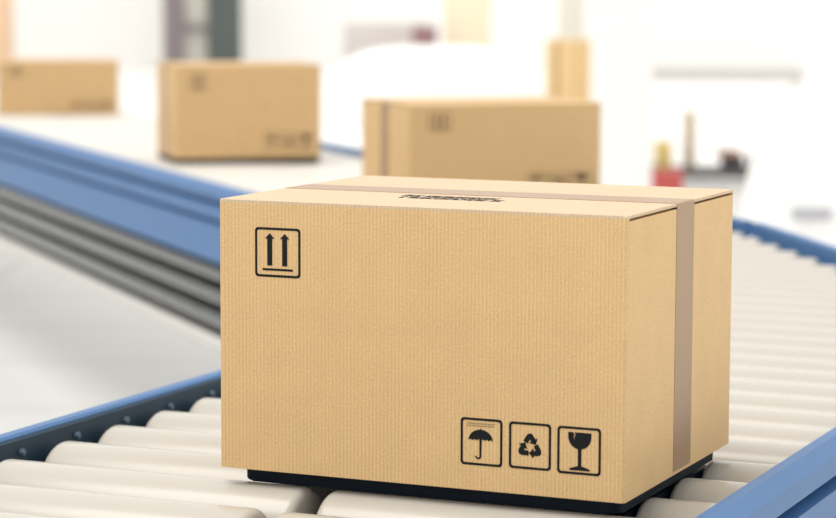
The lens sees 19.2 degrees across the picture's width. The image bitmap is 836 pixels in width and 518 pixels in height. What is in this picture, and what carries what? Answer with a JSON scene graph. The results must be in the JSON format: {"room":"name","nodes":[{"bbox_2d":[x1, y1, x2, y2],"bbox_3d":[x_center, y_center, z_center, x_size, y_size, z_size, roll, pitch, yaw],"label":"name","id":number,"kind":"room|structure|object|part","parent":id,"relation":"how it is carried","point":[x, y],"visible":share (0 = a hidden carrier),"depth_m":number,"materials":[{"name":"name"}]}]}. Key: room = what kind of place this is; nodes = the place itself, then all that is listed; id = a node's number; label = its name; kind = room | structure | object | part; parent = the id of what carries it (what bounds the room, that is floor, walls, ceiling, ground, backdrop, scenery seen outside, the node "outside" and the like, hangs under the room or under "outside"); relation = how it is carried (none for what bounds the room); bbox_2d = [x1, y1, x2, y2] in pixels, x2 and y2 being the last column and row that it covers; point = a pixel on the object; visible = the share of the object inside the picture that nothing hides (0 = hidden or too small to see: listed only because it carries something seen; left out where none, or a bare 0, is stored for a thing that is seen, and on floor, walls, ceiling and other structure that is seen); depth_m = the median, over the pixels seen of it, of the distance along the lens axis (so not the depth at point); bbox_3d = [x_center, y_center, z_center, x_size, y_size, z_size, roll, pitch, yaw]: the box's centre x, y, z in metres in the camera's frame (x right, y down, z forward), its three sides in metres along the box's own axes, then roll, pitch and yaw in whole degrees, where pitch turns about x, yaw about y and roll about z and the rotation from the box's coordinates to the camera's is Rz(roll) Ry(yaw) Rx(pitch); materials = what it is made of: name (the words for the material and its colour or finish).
{"room":"factory floor","nodes":[
{"label":"factory floor","id":0,"kind":"room"},
{"bbox_2d":[0,67,835,433],"bbox_3d":[0.002,-0.403,17.160,28.000,0.200,50.200,0,6,0],"label":"floor","id":1,"kind":"structure","parent":0,"point":[66,347],"depth_m":10.37,"materials":[{"name":"white"}]},
{"bbox_2d":[0,0,13,58],"bbox_3d":[-6.827,-3.787,39.828,0.500,1.500,0.600,0,6,0],"label":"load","id":2,"kind":"object","parent":1,"relation":"on","point":[6,6],"visible":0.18,"depth_m":39.57},
{"bbox_2d":[163,0,241,61],"bbox_3d":[-3.514,-4.029,40.303,1.248,1.900,0.600,0,6,0],"label":"tall cabinet","id":3,"kind":"object","parent":1,"relation":"on","point":[193,30],"visible":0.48,"depth_m":40.06,"materials":[{"name":"grey"}]},
{"bbox_3d":[-3.615,-4.050,40.351,0.390,1.870,0.500,0,6,0],"label":"panel","id":4,"kind":"part","parent":3,"relation":"part of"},
{"bbox_2d":[0,111,753,351],"bbox_3d":[-1.413,-0.159,10.055,0.952,0.865,11.253,-2,7,-21],"label":"conveyor","id":5,"kind":"object","parent":1,"relation":"on","point":[91,201],"visible":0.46,"depth_m":7.58,"materials":[{"name":"blue paint"}]},
{"bbox_2d":[0,59,118,114],"bbox_3d":[-1.568,-0.753,10.750,0.516,0.228,0.380,-1,6,-8],"label":"cardboard box","id":6,"kind":"object","parent":5,"relation":"on","point":[27,86],"visible":1,"depth_m":10.57,"materials":[{"name":"brown cardboard"}]},
{"bbox_3d":[-1.833,-0.469,9.837,0.034,0.203,11.217,-2,7,-21],"label":"rail","id":7,"kind":"part","parent":5,"relation":"part of","materials":[{"name":"blue metal"}]},
{"bbox_2d":[158,152,318,164],"bbox_3d":[-0.576,-0.327,7.882,0.456,0.018,0.361,-2,7,-15],"label":"tray","id":8,"kind":"object","parent":5,"relation":"on","point":[161,155],"visible":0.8,"depth_m":7.71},
{"bbox_2d":[157,61,319,158],"bbox_3d":[-0.575,-0.480,7.865,0.461,0.290,0.365,-2,7,-15],"label":"cardboard box","id":9,"kind":"object","parent":8,"relation":"on","point":[206,109],"visible":1,"depth_m":7.70,"materials":[{"name":"brown cardboard"}]},
{"bbox_3d":[0.141,-0.168,7.308,0.034,0.203,3.465,-2,7,-21],"label":"rail","id":10,"kind":"part","parent":5,"relation":"part of","materials":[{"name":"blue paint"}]},
{"bbox_3d":[0.125,-0.163,6.424,0.404,0.018,0.341,-2,7,-19],"label":"tray","id":11,"kind":"object","parent":5,"relation":"on","visible":0},
{"bbox_2d":[362,96,600,183],"bbox_3d":[0.161,-0.294,6.430,0.520,0.240,0.388,-2,7,-19],"label":"cardboard box","id":12,"kind":"object","parent":11,"relation":"on","point":[505,138],"visible":0.77,"depth_m":6.26,"materials":[{"name":"brown cardboard"}]},
{"bbox_2d":[343,22,427,62],"bbox_3d":[-0.445,-2.801,33.898,1.150,0.888,0.500,0,6,0],"label":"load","id":13,"kind":"object","parent":1,"relation":"on","point":[358,37],"visible":0.49,"depth_m":33.62},
{"bbox_2d":[0,222,835,517],"bbox_3d":[0.161,0.506,4.154,1.577,0.850,4.760,1,6,8],"label":"conveyor","id":14,"kind":"object","parent":1,"relation":"on","point":[155,453],"visible":0.31,"depth_m":2.95,"materials":[{"name":"blue paint"}]},
{"bbox_3d":[-0.326,0.268,3.349,0.034,0.203,2.688,3,7,24],"label":"rail","id":15,"kind":"part","parent":14,"relation":"part of","materials":[{"name":"blue paint"}]},
{"bbox_2d":[247,453,712,513],"bbox_3d":[0.077,0.233,2.839,0.444,0.018,0.348,3,7,24],"label":"tray","id":16,"kind":"object","parent":14,"relation":"on","point":[598,507],"visible":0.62,"depth_m":2.68,"materials":[{"name":"black plastic"}]},
{"bbox_2d":[220,176,732,502],"bbox_3d":[0.074,0.075,2.817,0.477,0.300,0.380,3,7,24],"label":"cardboard box","id":17,"kind":"object","parent":16,"relation":"on","point":[547,339],"visible":1,"depth_m":2.65,"materials":[{"name":"brown cardboard"}]},
{"bbox_3d":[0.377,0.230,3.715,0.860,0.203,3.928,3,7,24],"label":"rail","id":18,"kind":"part","parent":14,"relation":"part of","materials":[{"name":"blue paint"}]},
{"bbox_2d":[413,26,436,45],"bbox_3d":[0.088,-2.615,32.308,0.320,0.872,0.200,0,6,0],"label":"box","id":19,"kind":"object","parent":1,"relation":"on","point":[422,35],"visible":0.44,"depth_m":32.17,"materials":[{"name":"red"}]},
{"bbox_2d":[321,46,545,126],"bbox_3d":[0.169,-1.760,24.958,2.300,0.786,1.400,0,6,0],"label":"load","id":20,"kind":"object","parent":1,"relation":"on","point":[403,71],"visible":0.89,"depth_m":24.38},
{"bbox_2d":[444,0,490,48],"bbox_3d":[0.653,-2.991,32.870,0.620,1.500,0.500,0,6,0],"label":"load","id":21,"kind":"object","parent":1,"relation":"on","point":[467,23],"visible":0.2,"depth_m":32.61},
{"bbox_2d":[546,39,590,100],"bbox_3d":[1.282,-1.394,20.973,0.292,0.942,0.270,-5,8,-40],"label":"cardboard box","id":22,"kind":"object","parent":1,"relation":"on","point":[568,61],"visible":0.47,"depth_m":20.84,"materials":[{"name":"brown cardboard"}]},
{"bbox_2d":[558,0,584,38],"bbox_3d":[2.354,-3.683,37.823,0.400,1.800,0.200,0,6,0],"label":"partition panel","id":23,"kind":"object","parent":1,"relation":"on","point":[571,13],"visible":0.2,"depth_m":37.73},
{"bbox_2d":[651,169,683,186],"bbox_3d":[1.687,-0.527,16.743,0.216,0.150,0.216,0,6,0],"label":"plastic bin","id":24,"kind":"object","parent":1,"relation":"on","point":[659,177],"visible":0.7,"depth_m":16.64,"materials":[{"name":"red plastic"}]},
{"bbox_2d":[651,0,808,178],"bbox_3d":[2.118,-1.408,17.450,1.200,1.750,0.500,0,6,0],"label":"storage rack","id":25,"kind":"object","parent":1,"relation":"on","point":[694,40],"visible":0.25,"depth_m":17.65,"materials":[{"name":"white paint"}]},
{"bbox_2d":[654,140,671,168],"bbox_3d":[1.740,-0.742,17.524,0.110,0.190,0.200,0,6,0],"label":"crate","id":26,"kind":"object","parent":25,"relation":"on","point":[662,149],"visible":1,"depth_m":17.43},
{"bbox_2d":[683,111,695,167],"bbox_3d":[1.932,-0.851,17.562,0.080,0.400,0.080,0,6,0],"label":"tube","id":27,"kind":"object","parent":25,"relation":"on","point":[689,116],"visible":1,"depth_m":17.53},
{"bbox_2d":[651,165,749,178],"bbox_3d":[2.115,-0.617,17.538,1.200,0.057,0.500,0,6,0],"label":"shelf","id":28,"kind":"object","parent":25,"relation":"attached to","point":[697,172],"depth_m":17.29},
{"bbox_3d":[2.119,-1.834,17.647,1.200,0.948,0.015,0,6,0],"label":"panel","id":29,"kind":"part","parent":25,"relation":"part of","materials":[{"name":"white paint"}]},
{"bbox_2d":[652,65,806,81],"bbox_3d":[2.118,-1.315,17.460,1.200,0.099,0.500,0,6,0],"label":"shelf","id":30,"kind":"object","parent":25,"relation":"attached to","point":[713,73],"depth_m":17.21,"materials":[{"name":"white"}]},
{"bbox_2d":[720,156,743,168],"bbox_3d":[2.229,-0.686,17.510,0.150,0.085,0.200,0,6,0],"label":"parcel","id":31,"kind":"object","parent":25,"relation":"on","point":[725,162],"visible":0.95,"depth_m":17.41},
{"bbox_2d":[716,149,740,156],"bbox_3d":[2.201,-0.750,17.503,0.160,0.045,0.160,0,6,0],"label":"parcel","id":32,"kind":"object","parent":31,"relation":"on","point":[719,152],"visible":1,"depth_m":17.42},
{"bbox_2d":[743,81,835,245],"bbox_3d":[2.190,-0.445,12.521,1.050,0.918,0.910,0,6,0],"label":"storage tank","id":33,"kind":"object","parent":1,"relation":"on","point":[791,185],"visible":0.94,"depth_m":12.18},
{"bbox_2d":[791,208,831,219],"bbox_3d":[1.929,-0.222,12.101,0.200,0.055,0.025,0,6,0],"label":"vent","id":34,"kind":"object","parent":33,"relation":"attached to","point":[796,213],"depth_m":12.09,"materials":[{"name":"grey"}]},
{"bbox_2d":[13,0,835,69],"bbox_3d":[0.024,-6.478,41.641,28.000,6.500,0.203,0,6,0],"label":"wall","id":35,"kind":"structure","parent":0,"point":[130,32],"depth_m":41.82,"materials":[{"name":"white paint"}]},
{"bbox_2d":[590,0,653,185],"bbox_3d":[1.240,-3.249,14.732,0.420,6.000,0.420,0,6,0],"label":"support column","id":36,"kind":"structure","parent":0,"point":[621,68],"depth_m":14.80,"materials":[{"name":"white paint"}]}
]}

